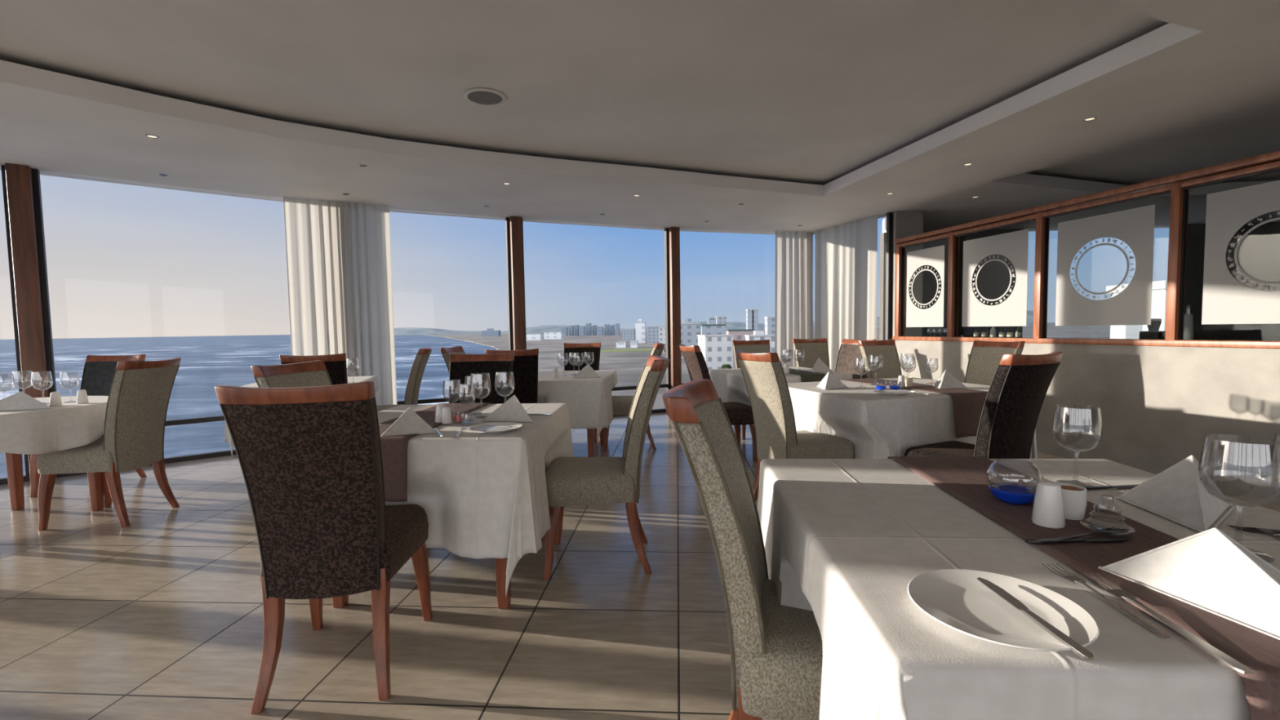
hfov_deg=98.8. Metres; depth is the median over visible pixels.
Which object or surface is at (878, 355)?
wine glass
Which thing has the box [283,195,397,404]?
curtain
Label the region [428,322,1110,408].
ground
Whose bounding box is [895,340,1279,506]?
wall
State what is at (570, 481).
dining chair
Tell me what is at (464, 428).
fork
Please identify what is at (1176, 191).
trim
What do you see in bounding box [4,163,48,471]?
window post
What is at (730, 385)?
tablecloth
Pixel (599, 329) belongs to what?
building
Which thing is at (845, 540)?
tablecloth
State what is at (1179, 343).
trim
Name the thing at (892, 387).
bowl
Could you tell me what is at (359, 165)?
recessed light
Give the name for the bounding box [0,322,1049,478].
sea
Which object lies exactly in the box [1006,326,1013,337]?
bottle
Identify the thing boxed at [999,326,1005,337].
bottle
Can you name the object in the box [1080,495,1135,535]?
glass candle holder
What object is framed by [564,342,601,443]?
dining chair
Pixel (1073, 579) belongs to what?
fork
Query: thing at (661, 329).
building
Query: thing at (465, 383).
bowl
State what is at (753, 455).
dining table
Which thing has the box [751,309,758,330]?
building
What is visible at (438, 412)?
salt shaker
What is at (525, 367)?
dining chair
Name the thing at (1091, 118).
recessed light
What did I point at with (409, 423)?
napkin
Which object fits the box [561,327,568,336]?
building
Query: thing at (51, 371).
bowl
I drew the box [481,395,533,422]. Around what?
napkin
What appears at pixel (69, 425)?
tablecloth
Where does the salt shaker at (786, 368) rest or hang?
on the tablecloth at (730, 385)
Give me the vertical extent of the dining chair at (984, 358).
1.022 m
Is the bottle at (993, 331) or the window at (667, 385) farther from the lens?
the window at (667, 385)
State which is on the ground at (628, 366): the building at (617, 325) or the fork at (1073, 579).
the building at (617, 325)
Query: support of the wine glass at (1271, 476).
on the tablecloth at (845, 540)
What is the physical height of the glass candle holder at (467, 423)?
0.050 m
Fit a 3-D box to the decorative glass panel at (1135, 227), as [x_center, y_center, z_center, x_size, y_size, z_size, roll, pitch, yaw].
[3.733,-0.711,4.439,0.024,1.080,0.961,-2,3,-14]
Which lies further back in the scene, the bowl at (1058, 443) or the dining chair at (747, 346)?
the dining chair at (747, 346)
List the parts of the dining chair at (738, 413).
rail, backrest, leg, seat, leg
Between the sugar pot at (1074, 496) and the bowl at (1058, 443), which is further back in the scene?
the bowl at (1058, 443)
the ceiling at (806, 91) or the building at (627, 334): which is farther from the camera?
the building at (627, 334)
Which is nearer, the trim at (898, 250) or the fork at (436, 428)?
the fork at (436, 428)
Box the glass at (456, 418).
[452,410,464,422]
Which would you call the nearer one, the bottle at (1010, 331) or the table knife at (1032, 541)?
the table knife at (1032, 541)
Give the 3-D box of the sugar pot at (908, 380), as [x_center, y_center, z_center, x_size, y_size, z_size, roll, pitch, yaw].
[1.791,0.145,3.672,0.064,0.060,0.064,-1,3,4]
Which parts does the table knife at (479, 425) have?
handle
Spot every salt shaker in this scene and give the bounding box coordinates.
[48,391,62,406]
[76,389,88,404]
[435,403,444,422]
[441,406,452,423]
[552,368,559,377]
[783,363,789,373]
[897,375,905,386]
[1031,480,1065,528]
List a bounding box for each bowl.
[31,371,53,390]
[442,379,462,402]
[457,382,475,404]
[464,375,483,397]
[470,374,490,398]
[875,380,886,390]
[888,379,900,389]
[986,458,1043,504]
[1052,404,1102,452]
[1198,434,1279,506]
[1269,433,1279,488]
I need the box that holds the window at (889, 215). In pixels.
[812,212,893,339]
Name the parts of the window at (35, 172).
frame, rail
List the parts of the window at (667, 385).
rail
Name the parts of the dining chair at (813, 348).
rail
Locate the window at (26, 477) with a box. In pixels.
[0,164,30,484]
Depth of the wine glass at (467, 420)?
2.57 m
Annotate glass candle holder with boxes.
[457,412,474,425]
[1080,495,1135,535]
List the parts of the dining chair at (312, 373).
rail, backrest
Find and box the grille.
[467,91,502,104]
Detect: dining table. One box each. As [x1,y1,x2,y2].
[4,436,103,511]
[332,533,546,608]
[586,427,604,457]
[751,440,755,461]
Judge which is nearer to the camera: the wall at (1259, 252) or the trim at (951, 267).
the trim at (951, 267)
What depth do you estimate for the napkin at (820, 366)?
4.97 m
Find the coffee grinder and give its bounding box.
[1138,318,1165,339]
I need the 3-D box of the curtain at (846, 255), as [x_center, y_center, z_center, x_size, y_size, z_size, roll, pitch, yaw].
[2.769,-0.582,7.469,0.552,2.520,1.070,-1,3,4]
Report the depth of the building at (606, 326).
1324.68 m
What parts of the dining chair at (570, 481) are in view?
leg, leg, seat, leg, leg, backrest, rail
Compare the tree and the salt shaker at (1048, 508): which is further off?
the tree
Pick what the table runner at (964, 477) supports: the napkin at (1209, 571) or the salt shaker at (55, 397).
the napkin at (1209, 571)
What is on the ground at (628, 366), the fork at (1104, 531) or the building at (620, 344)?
the building at (620, 344)
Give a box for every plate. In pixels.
[469,422,522,432]
[873,389,908,395]
[907,568,1098,651]
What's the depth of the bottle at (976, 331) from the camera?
6.35 m
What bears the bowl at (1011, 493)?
on the table runner at (964, 477)
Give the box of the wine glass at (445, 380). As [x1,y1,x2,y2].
[442,379,462,420]
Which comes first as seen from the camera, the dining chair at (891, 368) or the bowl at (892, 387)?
the bowl at (892, 387)
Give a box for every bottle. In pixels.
[973,326,979,337]
[981,326,986,337]
[990,326,995,337]
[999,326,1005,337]
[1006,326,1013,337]
[1015,326,1022,337]
[1182,304,1193,339]
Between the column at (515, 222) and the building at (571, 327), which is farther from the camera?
the building at (571, 327)
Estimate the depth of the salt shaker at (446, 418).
2.47 m
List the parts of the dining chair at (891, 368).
rail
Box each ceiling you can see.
[0,0,1279,185]
[0,0,1279,234]
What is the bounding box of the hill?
[394,310,1033,335]
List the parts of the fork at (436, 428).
handle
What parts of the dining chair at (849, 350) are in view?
backrest, rail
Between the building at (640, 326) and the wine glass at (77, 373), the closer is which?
the wine glass at (77, 373)
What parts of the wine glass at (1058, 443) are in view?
stem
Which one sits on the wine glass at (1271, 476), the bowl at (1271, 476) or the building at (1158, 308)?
the bowl at (1271, 476)
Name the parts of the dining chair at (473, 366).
rail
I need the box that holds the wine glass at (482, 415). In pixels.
[470,374,490,418]
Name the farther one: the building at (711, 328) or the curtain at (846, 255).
the building at (711, 328)
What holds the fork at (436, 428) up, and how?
on the tablecloth at (482, 495)
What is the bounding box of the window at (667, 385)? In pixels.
[521,218,670,416]
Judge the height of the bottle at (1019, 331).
0.180 m
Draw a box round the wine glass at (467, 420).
[457,382,475,422]
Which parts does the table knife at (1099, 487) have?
handle, blade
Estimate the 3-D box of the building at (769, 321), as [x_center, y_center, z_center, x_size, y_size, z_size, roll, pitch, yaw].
[72.481,-13.516,295.493,9.400,19.570,9.400,-1,3,4]
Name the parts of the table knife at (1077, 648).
blade, handle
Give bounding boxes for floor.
[0,412,1279,719]
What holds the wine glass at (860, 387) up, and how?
on the tablecloth at (877, 425)
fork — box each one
[433,426,444,436]
[454,426,469,436]
[1041,563,1170,637]
[1050,525,1128,542]
[1079,573,1253,674]
[1226,524,1279,533]
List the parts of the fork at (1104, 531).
handle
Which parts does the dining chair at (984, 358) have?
rail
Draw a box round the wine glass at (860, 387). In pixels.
[853,357,868,388]
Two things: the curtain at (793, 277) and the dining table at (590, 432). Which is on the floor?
the dining table at (590, 432)
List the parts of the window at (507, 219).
rail, frame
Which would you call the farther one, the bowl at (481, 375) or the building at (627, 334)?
the building at (627, 334)
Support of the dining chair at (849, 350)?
on the floor
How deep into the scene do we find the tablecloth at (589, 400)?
4.63 m
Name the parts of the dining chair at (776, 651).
rail, backrest, leg, leg, seat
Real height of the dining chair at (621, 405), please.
1.022 m
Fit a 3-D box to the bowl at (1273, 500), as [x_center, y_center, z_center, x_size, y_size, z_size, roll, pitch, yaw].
[1.067,0.199,0.973,0.107,0.118,0.107,-1,3,-5]
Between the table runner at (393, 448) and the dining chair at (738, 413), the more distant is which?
the dining chair at (738, 413)
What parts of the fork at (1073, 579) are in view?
handle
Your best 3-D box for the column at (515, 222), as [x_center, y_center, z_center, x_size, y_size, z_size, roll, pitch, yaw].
[-1.514,-0.466,6.780,0.130,2.544,0.210,-2,4,-25]
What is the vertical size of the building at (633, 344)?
5.400 m
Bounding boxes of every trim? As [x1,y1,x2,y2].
[0,22,1276,196]
[0,169,1057,235]
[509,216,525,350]
[668,226,681,389]
[892,336,1279,348]
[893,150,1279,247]
[894,243,905,336]
[946,231,959,337]
[1032,212,1049,337]
[1164,181,1189,340]
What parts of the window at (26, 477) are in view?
rail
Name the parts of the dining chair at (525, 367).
rail, backrest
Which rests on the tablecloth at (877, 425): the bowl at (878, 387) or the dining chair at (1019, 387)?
the bowl at (878, 387)
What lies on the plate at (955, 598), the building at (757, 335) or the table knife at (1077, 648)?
the table knife at (1077, 648)
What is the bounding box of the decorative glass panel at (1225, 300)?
[1177,168,1279,341]
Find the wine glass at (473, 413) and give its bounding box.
[464,375,483,414]
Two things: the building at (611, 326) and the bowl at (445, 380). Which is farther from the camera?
the building at (611, 326)
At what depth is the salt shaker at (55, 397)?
3.39 m
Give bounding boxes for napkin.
[0,391,52,410]
[380,407,436,436]
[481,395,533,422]
[572,364,600,377]
[811,357,832,372]
[817,371,847,389]
[933,369,967,389]
[1097,527,1279,639]
[1115,455,1235,532]
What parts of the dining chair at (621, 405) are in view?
leg, seat, leg, backrest, rail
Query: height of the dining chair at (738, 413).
1.022 m
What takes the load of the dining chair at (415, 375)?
on the floor
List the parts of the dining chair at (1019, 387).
seat, backrest, rail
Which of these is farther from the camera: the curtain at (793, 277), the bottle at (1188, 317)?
the curtain at (793, 277)
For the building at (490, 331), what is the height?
22.000 m
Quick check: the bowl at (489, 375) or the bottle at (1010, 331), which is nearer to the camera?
the bowl at (489, 375)
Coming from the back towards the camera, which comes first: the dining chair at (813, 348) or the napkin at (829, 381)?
the dining chair at (813, 348)
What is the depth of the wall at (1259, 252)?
7.96 m
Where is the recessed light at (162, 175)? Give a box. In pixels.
[157,173,168,176]
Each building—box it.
[481,328,500,336]
[525,333,544,340]
[543,331,564,339]
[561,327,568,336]
[568,325,573,335]
[574,324,578,335]
[578,325,585,335]
[586,323,591,335]
[591,324,596,335]
[596,326,603,335]
[604,324,608,335]
[608,324,614,335]
[615,323,619,335]
[615,341,626,347]
[622,328,635,340]
[630,340,638,347]
[635,319,646,342]
[647,325,661,343]
[657,326,665,352]
[680,318,700,359]
[697,334,733,372]
[700,317,726,334]
[715,315,726,334]
[725,328,755,368]
[744,330,774,352]
[746,309,752,328]
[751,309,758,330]
[764,316,774,334]
[1106,280,1167,338]
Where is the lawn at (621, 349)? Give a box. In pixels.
[600,348,652,352]
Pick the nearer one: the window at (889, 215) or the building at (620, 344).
the window at (889, 215)
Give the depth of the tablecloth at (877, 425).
3.20 m
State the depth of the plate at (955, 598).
0.78 m
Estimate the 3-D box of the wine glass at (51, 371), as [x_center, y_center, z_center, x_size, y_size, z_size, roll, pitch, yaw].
[-3.799,0.177,3.490,0.096,0.208,0.096,-1,3,-9]
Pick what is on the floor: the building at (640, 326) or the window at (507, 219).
the window at (507, 219)
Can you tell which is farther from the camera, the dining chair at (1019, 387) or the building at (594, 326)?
the building at (594, 326)
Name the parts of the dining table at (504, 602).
leg, leg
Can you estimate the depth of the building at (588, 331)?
1327.59 m
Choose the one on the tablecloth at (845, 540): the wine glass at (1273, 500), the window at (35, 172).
the wine glass at (1273, 500)
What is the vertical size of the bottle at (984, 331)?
0.180 m
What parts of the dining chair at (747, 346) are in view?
leg, rail, backrest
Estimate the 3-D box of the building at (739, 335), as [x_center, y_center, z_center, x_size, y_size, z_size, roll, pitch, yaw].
[34.274,-3.735,188.212,8.900,13.400,9.400,-1,3,4]
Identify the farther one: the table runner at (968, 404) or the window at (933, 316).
the window at (933, 316)
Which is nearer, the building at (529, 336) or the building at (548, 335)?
the building at (529, 336)
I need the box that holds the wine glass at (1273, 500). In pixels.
[1198,434,1279,562]
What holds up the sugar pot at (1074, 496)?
on the table runner at (964, 477)
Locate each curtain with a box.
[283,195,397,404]
[774,231,813,367]
[814,214,877,371]
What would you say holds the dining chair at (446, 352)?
on the floor
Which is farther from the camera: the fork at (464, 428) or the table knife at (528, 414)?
the table knife at (528, 414)
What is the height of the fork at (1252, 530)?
0.008 m
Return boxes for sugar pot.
[904,377,912,386]
[1057,483,1087,519]
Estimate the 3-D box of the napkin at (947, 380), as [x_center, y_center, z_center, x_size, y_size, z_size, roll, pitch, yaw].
[2.016,0.122,3.578,0.213,0.120,0.196,-1,3,4]
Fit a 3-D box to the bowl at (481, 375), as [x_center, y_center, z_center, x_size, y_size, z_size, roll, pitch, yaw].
[-0.841,0.136,2.776,0.089,0.111,0.089,-1,3,0]
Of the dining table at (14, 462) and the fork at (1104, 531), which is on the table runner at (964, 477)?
the fork at (1104, 531)
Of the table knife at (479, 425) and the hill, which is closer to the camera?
the table knife at (479, 425)
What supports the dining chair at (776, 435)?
on the floor
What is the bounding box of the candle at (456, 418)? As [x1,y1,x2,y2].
[453,414,463,422]
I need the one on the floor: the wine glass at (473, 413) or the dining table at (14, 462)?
the dining table at (14, 462)
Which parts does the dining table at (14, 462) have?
leg, leg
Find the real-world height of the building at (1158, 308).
16.480 m
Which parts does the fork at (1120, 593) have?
handle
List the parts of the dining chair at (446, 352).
rail, backrest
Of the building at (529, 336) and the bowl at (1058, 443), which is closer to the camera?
the bowl at (1058, 443)
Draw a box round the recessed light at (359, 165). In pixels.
[358,164,368,167]
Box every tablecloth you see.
[0,395,108,454]
[224,375,378,457]
[377,403,573,595]
[537,369,617,443]
[709,366,852,426]
[757,458,1279,719]
[786,377,1037,458]
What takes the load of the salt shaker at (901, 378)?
on the table runner at (968, 404)
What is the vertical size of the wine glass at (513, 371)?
0.214 m
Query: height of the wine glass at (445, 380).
0.188 m
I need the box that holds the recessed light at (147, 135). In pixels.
[145,134,159,138]
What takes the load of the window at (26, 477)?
on the floor
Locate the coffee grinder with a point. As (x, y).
(1153, 332)
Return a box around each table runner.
[378,402,491,502]
[782,367,826,382]
[839,377,987,438]
[887,456,1279,719]
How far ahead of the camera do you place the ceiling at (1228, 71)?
4.45 m
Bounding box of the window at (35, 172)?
[31,168,236,477]
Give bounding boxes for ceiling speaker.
[462,88,506,106]
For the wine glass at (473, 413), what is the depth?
2.78 m
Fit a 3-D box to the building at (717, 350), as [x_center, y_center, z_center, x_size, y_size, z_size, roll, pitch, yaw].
[23.184,-1.768,168.999,9.000,12.000,9.400,-1,3,-8]
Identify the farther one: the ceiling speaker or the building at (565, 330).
the building at (565, 330)
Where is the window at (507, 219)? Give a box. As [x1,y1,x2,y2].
[396,217,513,404]
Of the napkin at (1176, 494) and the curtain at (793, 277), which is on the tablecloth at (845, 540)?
the napkin at (1176, 494)
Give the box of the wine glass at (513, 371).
[494,371,515,396]
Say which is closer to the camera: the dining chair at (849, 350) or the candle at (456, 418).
the candle at (456, 418)
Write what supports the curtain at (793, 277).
hanging from the ceiling at (1228, 71)
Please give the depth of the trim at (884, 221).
6.77 m
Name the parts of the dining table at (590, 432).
leg, leg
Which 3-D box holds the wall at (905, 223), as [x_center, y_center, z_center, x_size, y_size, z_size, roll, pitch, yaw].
[3.529,-0.589,7.510,0.708,2.545,1.626,-1,3,4]
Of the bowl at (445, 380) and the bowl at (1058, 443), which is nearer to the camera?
the bowl at (1058, 443)
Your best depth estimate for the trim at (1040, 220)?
4.91 m
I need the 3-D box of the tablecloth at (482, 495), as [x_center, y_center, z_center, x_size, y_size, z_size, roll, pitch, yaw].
[-0.918,0.578,2.691,1.070,0.593,1.193,-1,3,2]
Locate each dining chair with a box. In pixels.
[29,354,146,497]
[36,357,181,530]
[214,381,432,714]
[250,360,332,387]
[279,353,347,385]
[376,346,431,411]
[440,346,465,373]
[448,352,514,404]
[484,348,538,403]
[543,355,669,579]
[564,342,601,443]
[603,342,665,451]
[662,378,822,719]
[679,344,757,463]
[732,339,770,439]
[735,350,854,502]
[791,337,829,368]
[835,338,876,378]
[857,339,902,378]
[904,351,1063,458]
[964,340,1025,385]
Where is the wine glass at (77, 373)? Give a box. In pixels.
[59,373,79,402]
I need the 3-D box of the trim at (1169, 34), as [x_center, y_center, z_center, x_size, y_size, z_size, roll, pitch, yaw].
[2.026,-1.652,3.179,12.465,0.115,6.505,-1,3,4]
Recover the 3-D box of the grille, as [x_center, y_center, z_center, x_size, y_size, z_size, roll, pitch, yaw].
[-1.017,-1.724,3.604,0.224,0.005,0.224,-1,3,4]
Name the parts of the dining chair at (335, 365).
rail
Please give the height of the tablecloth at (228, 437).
0.529 m
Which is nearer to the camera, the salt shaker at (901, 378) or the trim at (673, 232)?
the salt shaker at (901, 378)
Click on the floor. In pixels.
(159, 616)
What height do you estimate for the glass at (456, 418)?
0.050 m
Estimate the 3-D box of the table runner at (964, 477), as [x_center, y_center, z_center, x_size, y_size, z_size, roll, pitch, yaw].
[0.890,0.479,1.193,0.281,0.294,1.190,-1,3,4]
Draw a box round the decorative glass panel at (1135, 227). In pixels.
[1041,191,1170,339]
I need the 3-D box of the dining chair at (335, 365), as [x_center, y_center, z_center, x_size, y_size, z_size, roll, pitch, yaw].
[-2.429,0.455,4.231,0.472,1.022,0.638,-2,3,-18]
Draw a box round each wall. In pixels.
[879,222,1279,341]
[891,209,924,343]
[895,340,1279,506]
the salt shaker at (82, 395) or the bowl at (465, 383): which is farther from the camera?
the salt shaker at (82, 395)
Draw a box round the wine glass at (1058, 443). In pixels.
[1052,404,1102,486]
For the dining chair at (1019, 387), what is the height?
1.022 m
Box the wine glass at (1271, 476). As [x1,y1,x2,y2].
[1269,433,1279,537]
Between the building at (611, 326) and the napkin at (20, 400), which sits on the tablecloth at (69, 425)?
the napkin at (20, 400)
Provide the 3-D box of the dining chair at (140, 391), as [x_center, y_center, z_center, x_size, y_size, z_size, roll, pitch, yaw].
[-3.370,0.509,3.536,0.638,1.022,0.472,-1,3,-1]
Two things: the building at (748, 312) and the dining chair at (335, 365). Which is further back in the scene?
the building at (748, 312)
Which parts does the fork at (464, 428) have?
handle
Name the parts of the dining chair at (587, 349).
rail, backrest, leg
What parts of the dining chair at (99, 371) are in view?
leg, backrest, rail, leg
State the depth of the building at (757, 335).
153.46 m
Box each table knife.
[479,425,516,427]
[528,413,551,415]
[885,390,908,391]
[977,577,1093,659]
[1025,537,1130,544]
[1082,484,1138,490]
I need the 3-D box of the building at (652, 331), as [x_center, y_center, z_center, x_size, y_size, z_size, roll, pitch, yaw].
[13.547,-23.735,519.769,13.037,16.480,20.400,-1,3,4]
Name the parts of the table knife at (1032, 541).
handle, blade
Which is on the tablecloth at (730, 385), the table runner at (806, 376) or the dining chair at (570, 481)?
the table runner at (806, 376)
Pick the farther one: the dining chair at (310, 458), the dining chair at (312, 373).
the dining chair at (312, 373)
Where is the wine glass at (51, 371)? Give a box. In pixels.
[31,371,53,404]
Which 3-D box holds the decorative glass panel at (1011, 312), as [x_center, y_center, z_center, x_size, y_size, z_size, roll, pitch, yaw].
[3.485,-0.762,5.412,0.024,1.080,0.929,-2,3,-14]
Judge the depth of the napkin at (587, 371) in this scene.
4.79 m
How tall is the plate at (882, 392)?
0.015 m
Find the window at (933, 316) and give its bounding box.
[900,237,948,337]
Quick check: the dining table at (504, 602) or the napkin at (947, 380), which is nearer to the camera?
the dining table at (504, 602)
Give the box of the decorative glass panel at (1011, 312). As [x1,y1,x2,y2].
[953,218,1035,337]
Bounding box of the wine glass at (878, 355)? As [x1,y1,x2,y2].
[868,355,883,385]
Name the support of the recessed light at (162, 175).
in the ceiling at (1228, 71)
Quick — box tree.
[719,364,732,368]
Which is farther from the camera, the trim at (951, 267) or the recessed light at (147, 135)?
the trim at (951, 267)
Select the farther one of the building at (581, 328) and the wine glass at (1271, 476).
the building at (581, 328)
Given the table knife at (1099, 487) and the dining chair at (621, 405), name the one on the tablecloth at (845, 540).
the table knife at (1099, 487)
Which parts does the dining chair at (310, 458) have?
leg, rail, backrest, leg, seat, leg, leg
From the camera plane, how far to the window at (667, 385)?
7.59 m
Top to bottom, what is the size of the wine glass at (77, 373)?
0.198 m
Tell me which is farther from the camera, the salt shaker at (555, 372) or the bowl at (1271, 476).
the salt shaker at (555, 372)
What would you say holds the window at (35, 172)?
on the floor
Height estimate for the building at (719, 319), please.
22.660 m
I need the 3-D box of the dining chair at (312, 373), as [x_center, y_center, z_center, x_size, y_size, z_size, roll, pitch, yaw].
[-1.528,0.523,2.780,0.638,1.022,0.472,0,3,10]
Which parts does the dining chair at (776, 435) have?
leg, rail, backrest, seat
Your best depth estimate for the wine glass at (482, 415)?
2.67 m
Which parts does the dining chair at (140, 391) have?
leg, seat, leg, leg, backrest, rail, leg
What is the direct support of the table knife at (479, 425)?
on the plate at (475, 428)
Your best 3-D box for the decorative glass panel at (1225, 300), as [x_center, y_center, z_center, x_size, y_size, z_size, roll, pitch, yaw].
[3.990,-0.658,3.436,0.024,1.080,0.993,-2,3,-14]
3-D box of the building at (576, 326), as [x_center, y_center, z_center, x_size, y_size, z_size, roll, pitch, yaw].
[-157.155,-73.938,1361.729,8.602,26.906,14.400,-1,3,4]
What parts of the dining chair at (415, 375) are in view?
seat, backrest, rail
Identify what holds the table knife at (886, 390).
on the plate at (882, 392)
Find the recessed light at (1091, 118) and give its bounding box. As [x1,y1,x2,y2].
[1083,116,1097,121]
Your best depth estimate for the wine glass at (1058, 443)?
1.41 m
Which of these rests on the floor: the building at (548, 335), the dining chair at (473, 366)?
the dining chair at (473, 366)
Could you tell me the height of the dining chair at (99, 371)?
1.022 m
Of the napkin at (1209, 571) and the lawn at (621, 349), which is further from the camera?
the lawn at (621, 349)
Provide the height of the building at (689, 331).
18.500 m
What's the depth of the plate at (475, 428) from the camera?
2.33 m
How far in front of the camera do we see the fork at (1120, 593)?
0.72 m
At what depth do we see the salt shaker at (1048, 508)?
1.10 m
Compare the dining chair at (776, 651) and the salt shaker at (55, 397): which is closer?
the dining chair at (776, 651)
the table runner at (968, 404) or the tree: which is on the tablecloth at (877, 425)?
the table runner at (968, 404)
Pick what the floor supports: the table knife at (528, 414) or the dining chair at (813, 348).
the dining chair at (813, 348)
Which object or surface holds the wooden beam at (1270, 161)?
attached to the wall at (905, 223)

